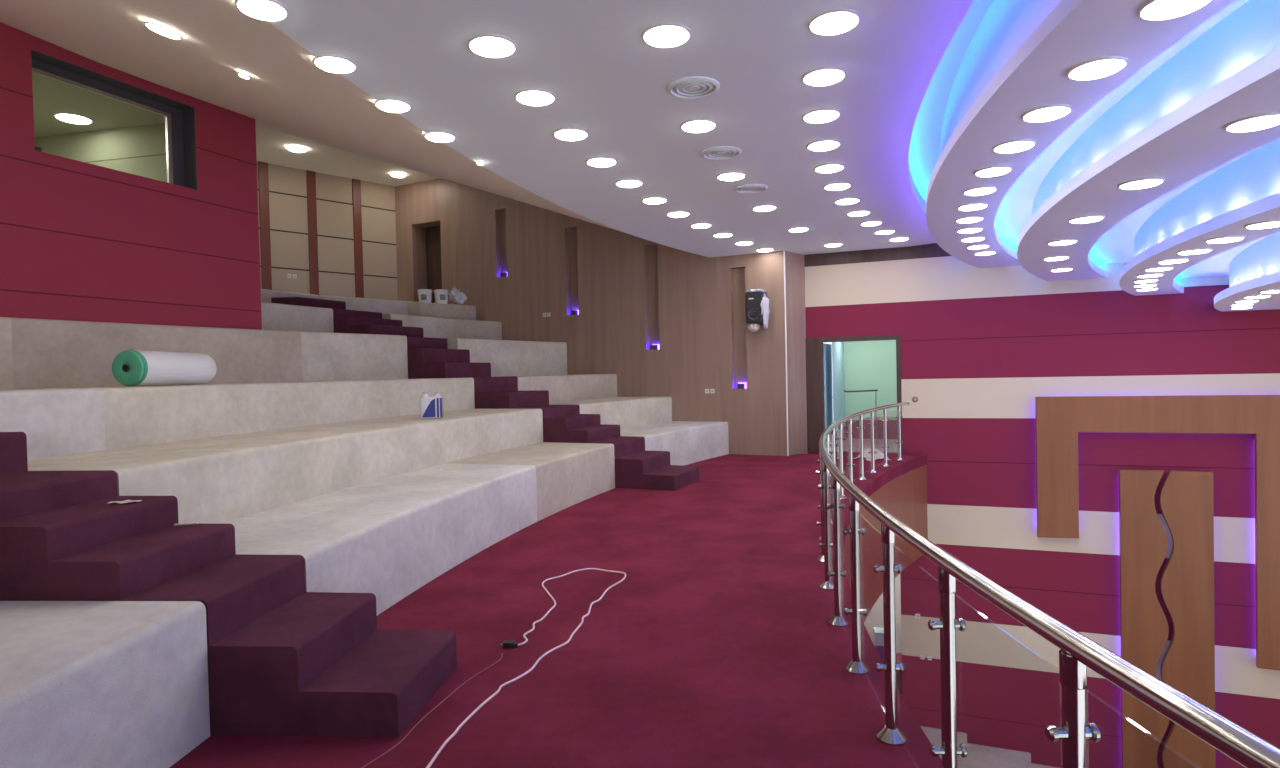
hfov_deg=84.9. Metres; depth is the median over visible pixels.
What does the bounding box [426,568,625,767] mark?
cable
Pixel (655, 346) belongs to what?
light
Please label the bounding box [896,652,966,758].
floor
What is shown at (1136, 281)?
diffuser
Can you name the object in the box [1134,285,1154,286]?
diffuser
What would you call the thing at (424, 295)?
plastic bucket
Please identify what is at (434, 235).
back door
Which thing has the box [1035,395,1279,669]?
wall frame
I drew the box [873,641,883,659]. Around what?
box
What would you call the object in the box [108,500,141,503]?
paper sheet
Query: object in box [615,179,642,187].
recessed light
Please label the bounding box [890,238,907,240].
diffuser
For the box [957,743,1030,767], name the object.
floor
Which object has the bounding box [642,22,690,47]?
recessed light
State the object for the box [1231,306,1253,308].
ceiling light
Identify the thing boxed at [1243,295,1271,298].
ceiling light
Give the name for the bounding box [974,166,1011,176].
ceiling light
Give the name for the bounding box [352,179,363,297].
trim
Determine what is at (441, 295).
plastic bucket
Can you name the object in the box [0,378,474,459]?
terrace
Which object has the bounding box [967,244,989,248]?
ceiling light
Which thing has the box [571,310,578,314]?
light
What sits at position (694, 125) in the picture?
recessed light
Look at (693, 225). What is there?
diffuser
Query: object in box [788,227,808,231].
recessed light
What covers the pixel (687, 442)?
terrace
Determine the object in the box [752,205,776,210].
recessed light
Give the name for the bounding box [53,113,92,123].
ceiling light
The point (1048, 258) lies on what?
diffuser
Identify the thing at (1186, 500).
panel
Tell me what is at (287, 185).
wall
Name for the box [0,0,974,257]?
ceiling
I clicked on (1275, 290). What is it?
ceiling light
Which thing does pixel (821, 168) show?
diffuser
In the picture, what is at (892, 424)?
baseboard
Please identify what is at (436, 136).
recessed light
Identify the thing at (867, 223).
recessed light
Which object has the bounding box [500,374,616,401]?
terrace
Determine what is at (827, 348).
door leaf
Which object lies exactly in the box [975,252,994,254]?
diffuser
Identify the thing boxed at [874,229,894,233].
recessed light
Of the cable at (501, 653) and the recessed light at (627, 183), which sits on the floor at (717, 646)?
the cable at (501, 653)
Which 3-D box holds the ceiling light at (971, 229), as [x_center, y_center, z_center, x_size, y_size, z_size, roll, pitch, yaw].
[4.123,-1.918,8.746,0.300,0.022,0.300,-1,1,0]
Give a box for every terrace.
[0,317,407,389]
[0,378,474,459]
[0,601,209,767]
[27,409,542,523]
[221,442,614,614]
[261,289,414,314]
[261,302,333,332]
[382,314,501,339]
[408,302,475,319]
[447,338,566,376]
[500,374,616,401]
[549,396,671,428]
[620,421,728,465]
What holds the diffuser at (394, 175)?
attached to the recessed light at (399, 175)
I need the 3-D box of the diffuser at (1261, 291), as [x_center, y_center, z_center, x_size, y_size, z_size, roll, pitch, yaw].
[7.016,-1.024,7.737,0.230,0.022,0.230,-1,1,0]
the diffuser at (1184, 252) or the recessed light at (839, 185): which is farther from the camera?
the recessed light at (839, 185)
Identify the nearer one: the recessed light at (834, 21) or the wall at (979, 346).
the recessed light at (834, 21)
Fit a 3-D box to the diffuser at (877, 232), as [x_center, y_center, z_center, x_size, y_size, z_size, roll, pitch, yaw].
[3.931,-2.438,11.244,0.288,0.022,0.288,-1,1,0]
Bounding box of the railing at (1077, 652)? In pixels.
[815,401,1279,767]
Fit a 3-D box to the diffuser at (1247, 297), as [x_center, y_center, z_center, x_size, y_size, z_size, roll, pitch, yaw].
[7.393,-1.044,8.383,0.230,0.022,0.230,-1,1,0]
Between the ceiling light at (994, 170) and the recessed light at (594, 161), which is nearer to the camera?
the ceiling light at (994, 170)
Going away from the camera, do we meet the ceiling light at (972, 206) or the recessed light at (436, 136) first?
the recessed light at (436, 136)
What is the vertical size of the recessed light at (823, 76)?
0.022 m
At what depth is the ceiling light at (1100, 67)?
3.96 m
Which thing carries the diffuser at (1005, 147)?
attached to the ceiling light at (1012, 146)
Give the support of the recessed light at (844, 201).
in the ceiling at (606, 82)
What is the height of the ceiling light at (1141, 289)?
0.022 m
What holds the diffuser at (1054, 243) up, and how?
attached to the ceiling light at (1066, 241)
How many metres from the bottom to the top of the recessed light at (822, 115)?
0.022 m
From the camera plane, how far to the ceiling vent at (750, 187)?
8.32 m
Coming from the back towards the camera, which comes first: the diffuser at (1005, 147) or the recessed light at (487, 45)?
the diffuser at (1005, 147)
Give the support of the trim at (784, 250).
attached to the wall at (794, 262)
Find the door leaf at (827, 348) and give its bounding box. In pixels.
[823,343,832,435]
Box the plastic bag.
[449,286,467,304]
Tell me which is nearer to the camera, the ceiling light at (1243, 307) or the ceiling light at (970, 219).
the ceiling light at (970, 219)
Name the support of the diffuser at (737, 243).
attached to the recessed light at (739, 242)
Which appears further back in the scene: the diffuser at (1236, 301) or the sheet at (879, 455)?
the sheet at (879, 455)
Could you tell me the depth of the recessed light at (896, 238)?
11.86 m
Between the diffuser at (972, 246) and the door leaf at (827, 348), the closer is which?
the diffuser at (972, 246)
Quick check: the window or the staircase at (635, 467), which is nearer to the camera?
the window
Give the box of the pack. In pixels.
[420,392,442,418]
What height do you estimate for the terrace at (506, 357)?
2.280 m
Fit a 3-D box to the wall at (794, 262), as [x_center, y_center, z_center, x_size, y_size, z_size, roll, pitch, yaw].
[2.937,-0.631,13.152,0.001,4.300,0.736,0,1,43]
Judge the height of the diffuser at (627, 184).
0.022 m
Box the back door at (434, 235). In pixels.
[429,229,441,302]
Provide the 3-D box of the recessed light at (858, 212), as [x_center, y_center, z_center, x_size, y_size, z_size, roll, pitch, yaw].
[3.072,-2.394,9.831,0.321,0.022,0.321,-1,1,0]
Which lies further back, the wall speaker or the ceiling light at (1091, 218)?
the wall speaker
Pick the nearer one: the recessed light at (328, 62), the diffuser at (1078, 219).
the recessed light at (328, 62)
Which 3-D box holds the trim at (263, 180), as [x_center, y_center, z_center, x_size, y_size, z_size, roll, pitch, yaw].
[-7.942,-3.317,14.825,0.030,3.500,0.190,0,1,44]
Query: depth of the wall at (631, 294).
14.36 m
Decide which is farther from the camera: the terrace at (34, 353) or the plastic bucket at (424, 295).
the plastic bucket at (424, 295)
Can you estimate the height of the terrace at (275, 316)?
2.800 m
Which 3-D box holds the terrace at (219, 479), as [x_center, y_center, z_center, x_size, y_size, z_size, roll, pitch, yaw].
[-2.922,1.000,7.357,1.436,1.110,6.690,-1,1,15]
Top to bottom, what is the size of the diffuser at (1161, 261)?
0.022 m
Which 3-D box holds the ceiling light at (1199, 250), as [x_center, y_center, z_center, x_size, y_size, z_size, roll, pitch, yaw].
[5.416,-1.292,6.839,0.278,0.022,0.278,-1,1,0]
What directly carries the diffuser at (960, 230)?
attached to the ceiling light at (971, 229)
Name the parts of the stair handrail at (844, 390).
rail, post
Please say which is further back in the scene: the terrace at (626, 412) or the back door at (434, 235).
the back door at (434, 235)
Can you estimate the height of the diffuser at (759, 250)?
0.022 m
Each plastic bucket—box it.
[417,289,431,302]
[434,289,448,303]
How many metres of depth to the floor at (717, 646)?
4.09 m
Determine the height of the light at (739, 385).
0.109 m
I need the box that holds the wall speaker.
[745,289,769,331]
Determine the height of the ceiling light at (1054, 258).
0.022 m
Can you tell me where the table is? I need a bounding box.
[882,653,901,663]
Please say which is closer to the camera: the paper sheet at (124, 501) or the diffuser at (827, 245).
the paper sheet at (124, 501)
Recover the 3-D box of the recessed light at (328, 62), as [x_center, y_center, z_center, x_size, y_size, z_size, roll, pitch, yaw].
[-2.090,-2.188,4.799,0.278,0.022,0.278,-1,1,0]
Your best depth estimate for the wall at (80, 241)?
7.86 m
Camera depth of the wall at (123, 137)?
9.99 m
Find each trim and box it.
[258,161,271,289]
[306,170,318,294]
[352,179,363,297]
[783,250,788,455]
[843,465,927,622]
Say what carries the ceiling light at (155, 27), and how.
attached to the ceiling at (606, 82)
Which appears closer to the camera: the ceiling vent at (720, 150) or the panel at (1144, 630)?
the ceiling vent at (720, 150)
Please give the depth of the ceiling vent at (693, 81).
5.29 m
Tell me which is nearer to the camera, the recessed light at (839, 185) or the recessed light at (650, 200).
the recessed light at (839, 185)
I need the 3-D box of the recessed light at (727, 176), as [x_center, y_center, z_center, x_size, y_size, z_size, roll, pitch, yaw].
[1.016,-2.311,7.806,0.321,0.022,0.321,-1,1,0]
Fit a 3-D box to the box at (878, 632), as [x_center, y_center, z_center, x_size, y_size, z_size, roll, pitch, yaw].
[4.875,5.084,14.089,0.304,0.272,0.300,-1,1,10]
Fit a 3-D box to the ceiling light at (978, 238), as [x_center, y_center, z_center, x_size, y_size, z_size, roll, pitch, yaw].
[4.460,-1.937,9.376,0.300,0.022,0.300,-1,1,0]
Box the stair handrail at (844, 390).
[844,390,877,443]
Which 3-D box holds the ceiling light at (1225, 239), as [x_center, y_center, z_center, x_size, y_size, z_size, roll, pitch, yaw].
[5.172,-1.275,6.193,0.278,0.022,0.278,-1,1,0]
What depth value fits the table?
14.01 m
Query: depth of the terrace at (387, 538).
5.75 m
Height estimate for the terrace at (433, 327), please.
2.800 m
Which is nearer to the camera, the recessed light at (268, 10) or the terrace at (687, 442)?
the recessed light at (268, 10)
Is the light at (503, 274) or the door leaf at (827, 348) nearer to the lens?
the door leaf at (827, 348)
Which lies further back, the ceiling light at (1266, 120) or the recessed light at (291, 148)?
the recessed light at (291, 148)
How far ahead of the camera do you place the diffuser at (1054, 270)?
10.38 m
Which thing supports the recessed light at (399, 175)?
in the ceiling at (606, 82)
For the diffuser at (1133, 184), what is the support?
attached to the ceiling light at (1144, 182)
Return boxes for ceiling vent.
[667,76,719,98]
[701,146,741,159]
[734,184,767,193]
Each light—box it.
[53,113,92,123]
[144,21,181,38]
[235,0,288,20]
[238,72,249,78]
[287,146,306,151]
[313,54,356,72]
[374,98,410,112]
[391,173,405,177]
[424,131,455,141]
[467,34,516,57]
[500,272,506,276]
[514,88,555,105]
[553,127,588,140]
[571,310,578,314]
[586,157,616,166]
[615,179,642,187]
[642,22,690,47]
[642,197,666,203]
[651,344,658,349]
[667,211,689,216]
[680,119,716,132]
[690,223,711,227]
[713,233,732,237]
[717,172,745,180]
[735,241,753,244]
[737,383,745,388]
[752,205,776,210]
[756,248,773,251]
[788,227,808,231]
[802,67,846,85]
[802,108,840,122]
[807,139,840,150]
[808,8,860,34]
[814,163,844,172]
[824,182,850,189]
[824,243,842,246]
[835,198,859,204]
[847,210,870,215]
[860,221,881,225]
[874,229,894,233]
[889,237,908,240]
[955,216,983,222]
[957,203,987,210]
[957,227,982,232]
[961,236,984,241]
[963,186,996,195]
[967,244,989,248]
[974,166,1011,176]
[974,251,995,254]
[992,139,1035,152]
[1021,104,1072,121]
[1043,256,1069,260]
[1047,239,1077,245]
[1050,268,1073,271]
[1066,56,1128,79]
[1068,215,1104,222]
[1118,177,1164,189]
[1133,279,1158,282]
[1133,284,1156,286]
[1136,288,1158,290]
[1137,0,1211,19]
[1137,273,1163,277]
[1144,266,1173,270]
[1157,258,1189,263]
[1176,248,1212,254]
[1204,236,1244,242]
[1223,112,1279,131]
[1230,303,1254,305]
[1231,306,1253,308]
[1234,299,1259,302]
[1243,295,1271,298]
[1244,220,1279,228]
[1259,289,1279,292]
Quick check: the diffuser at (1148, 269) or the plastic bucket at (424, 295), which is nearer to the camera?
the diffuser at (1148, 269)
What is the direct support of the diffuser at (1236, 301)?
attached to the ceiling light at (1251, 300)
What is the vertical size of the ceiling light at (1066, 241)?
0.022 m
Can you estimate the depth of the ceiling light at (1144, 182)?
5.39 m
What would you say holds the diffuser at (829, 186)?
attached to the recessed light at (839, 185)
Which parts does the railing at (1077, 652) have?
post, post, post, glass panel, glass panel, post, post, post, post, post, post, post, post, post, post, post, post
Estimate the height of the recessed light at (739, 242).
0.022 m
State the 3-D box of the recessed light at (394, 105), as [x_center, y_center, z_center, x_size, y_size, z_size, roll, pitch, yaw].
[-1.959,-2.204,5.552,0.278,0.022,0.278,-1,1,0]
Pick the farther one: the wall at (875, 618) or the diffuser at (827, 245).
the wall at (875, 618)
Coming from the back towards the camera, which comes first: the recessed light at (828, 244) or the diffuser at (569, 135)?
the recessed light at (828, 244)
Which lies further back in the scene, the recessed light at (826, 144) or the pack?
the pack
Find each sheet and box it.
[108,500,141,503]
[854,448,890,460]
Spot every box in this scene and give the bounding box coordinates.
[873,627,883,645]
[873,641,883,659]
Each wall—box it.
[0,22,261,329]
[32,73,166,181]
[257,162,397,299]
[395,179,786,455]
[785,251,807,455]
[804,243,1279,767]
[832,340,897,451]
[864,574,901,693]
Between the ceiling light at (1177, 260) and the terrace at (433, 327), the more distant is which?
the terrace at (433, 327)
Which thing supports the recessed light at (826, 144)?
in the ceiling at (606, 82)
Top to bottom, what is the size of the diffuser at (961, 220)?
0.022 m
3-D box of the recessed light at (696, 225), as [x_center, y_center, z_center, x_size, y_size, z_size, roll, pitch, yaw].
[0.910,-2.356,10.427,0.321,0.022,0.321,-1,1,0]
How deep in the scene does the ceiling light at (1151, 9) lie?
3.31 m
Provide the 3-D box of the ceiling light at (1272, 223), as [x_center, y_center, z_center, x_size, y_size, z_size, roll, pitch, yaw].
[4.962,-1.259,5.534,0.278,0.022,0.278,-1,1,0]
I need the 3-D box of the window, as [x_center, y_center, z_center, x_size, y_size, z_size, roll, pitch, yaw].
[-6.009,-2.883,7.936,0.040,1.010,1.720,-1,1,21]
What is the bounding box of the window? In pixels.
[31,58,184,186]
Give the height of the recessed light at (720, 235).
0.022 m
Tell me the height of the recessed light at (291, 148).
0.022 m
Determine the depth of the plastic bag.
15.56 m
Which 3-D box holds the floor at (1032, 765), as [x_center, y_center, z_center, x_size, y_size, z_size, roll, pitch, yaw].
[4.848,7.735,3.323,3.848,1.840,18.207,-1,1,7]
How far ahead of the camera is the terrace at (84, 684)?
2.75 m
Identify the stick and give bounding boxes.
[174,522,197,525]
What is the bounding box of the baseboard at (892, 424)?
[846,420,897,438]
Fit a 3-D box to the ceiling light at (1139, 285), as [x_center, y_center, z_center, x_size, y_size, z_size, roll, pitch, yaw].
[7.104,-1.384,9.844,0.278,0.022,0.278,-1,1,0]
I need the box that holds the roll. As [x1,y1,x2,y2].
[112,350,216,385]
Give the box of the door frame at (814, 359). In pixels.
[805,334,901,453]
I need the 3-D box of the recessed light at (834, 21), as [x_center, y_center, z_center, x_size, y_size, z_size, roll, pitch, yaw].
[1.214,-2.254,4.378,0.321,0.022,0.321,-1,1,0]
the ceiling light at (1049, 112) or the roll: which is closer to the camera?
the ceiling light at (1049, 112)
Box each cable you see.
[362,653,502,767]
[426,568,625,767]
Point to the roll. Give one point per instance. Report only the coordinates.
(129, 367)
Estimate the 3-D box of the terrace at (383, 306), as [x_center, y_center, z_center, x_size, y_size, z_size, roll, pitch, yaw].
[-7.019,-1.084,13.233,8.275,1.250,3.319,-2,1,-44]
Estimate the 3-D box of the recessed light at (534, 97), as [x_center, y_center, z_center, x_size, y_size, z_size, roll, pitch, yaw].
[-0.816,-2.228,5.457,0.321,0.022,0.321,-1,1,0]
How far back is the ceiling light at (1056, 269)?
10.32 m
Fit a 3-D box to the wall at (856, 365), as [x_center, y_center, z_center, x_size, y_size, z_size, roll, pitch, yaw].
[5.304,-0.103,14.214,2.440,2.700,2.600,-1,1,21]
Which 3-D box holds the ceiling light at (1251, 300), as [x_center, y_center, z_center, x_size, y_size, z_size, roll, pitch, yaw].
[7.807,-1.065,9.005,0.257,0.022,0.257,-1,1,0]
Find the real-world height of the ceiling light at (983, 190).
0.022 m
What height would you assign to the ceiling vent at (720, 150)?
0.020 m
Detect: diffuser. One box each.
[392,174,404,177]
[555,130,586,140]
[617,181,641,187]
[692,224,710,227]
[736,242,751,244]
[757,249,772,251]
[816,165,842,172]
[825,184,849,189]
[825,244,841,246]
[876,231,893,233]
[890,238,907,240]
[957,218,982,222]
[958,229,981,232]
[962,238,983,241]
[968,245,987,248]
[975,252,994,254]
[995,142,1033,152]
[1045,257,1067,260]
[1049,241,1075,245]
[1052,269,1071,271]
[1070,217,1102,222]
[1120,180,1161,189]
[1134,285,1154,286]
[1135,280,1156,282]
[1146,268,1171,270]
[1159,260,1186,263]
[1178,250,1209,254]
[1236,301,1256,302]
[1246,296,1269,298]
[1261,291,1279,292]
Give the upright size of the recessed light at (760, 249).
0.022 m
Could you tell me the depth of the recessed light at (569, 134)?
6.27 m
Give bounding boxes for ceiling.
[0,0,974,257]
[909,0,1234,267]
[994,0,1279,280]
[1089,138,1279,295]
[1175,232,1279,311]
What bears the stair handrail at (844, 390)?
on the wall at (856, 365)
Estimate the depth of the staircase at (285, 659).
3.40 m
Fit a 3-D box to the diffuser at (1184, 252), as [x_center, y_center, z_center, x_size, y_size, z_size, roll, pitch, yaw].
[5.416,-1.292,6.839,0.250,0.022,0.250,-1,1,0]
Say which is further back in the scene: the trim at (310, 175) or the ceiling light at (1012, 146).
the trim at (310, 175)
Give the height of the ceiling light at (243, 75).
0.044 m
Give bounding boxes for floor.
[170,454,941,767]
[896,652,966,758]
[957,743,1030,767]
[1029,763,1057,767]
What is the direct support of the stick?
on the staircase at (285, 659)
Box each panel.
[1119,469,1168,767]
[1159,470,1215,767]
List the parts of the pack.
blue panel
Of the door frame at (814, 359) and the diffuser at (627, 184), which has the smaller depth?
the diffuser at (627, 184)
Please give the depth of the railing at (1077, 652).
2.35 m
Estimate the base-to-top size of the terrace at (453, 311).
0.390 m
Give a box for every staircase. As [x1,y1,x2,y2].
[0,432,456,736]
[271,297,698,490]
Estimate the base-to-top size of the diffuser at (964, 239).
0.022 m
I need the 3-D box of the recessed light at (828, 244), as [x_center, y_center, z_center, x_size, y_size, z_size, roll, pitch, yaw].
[3.405,-2.446,12.321,0.321,0.022,0.321,-1,1,0]
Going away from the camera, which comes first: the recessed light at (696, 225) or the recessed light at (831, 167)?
the recessed light at (831, 167)
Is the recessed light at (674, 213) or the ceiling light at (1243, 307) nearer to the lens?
the recessed light at (674, 213)

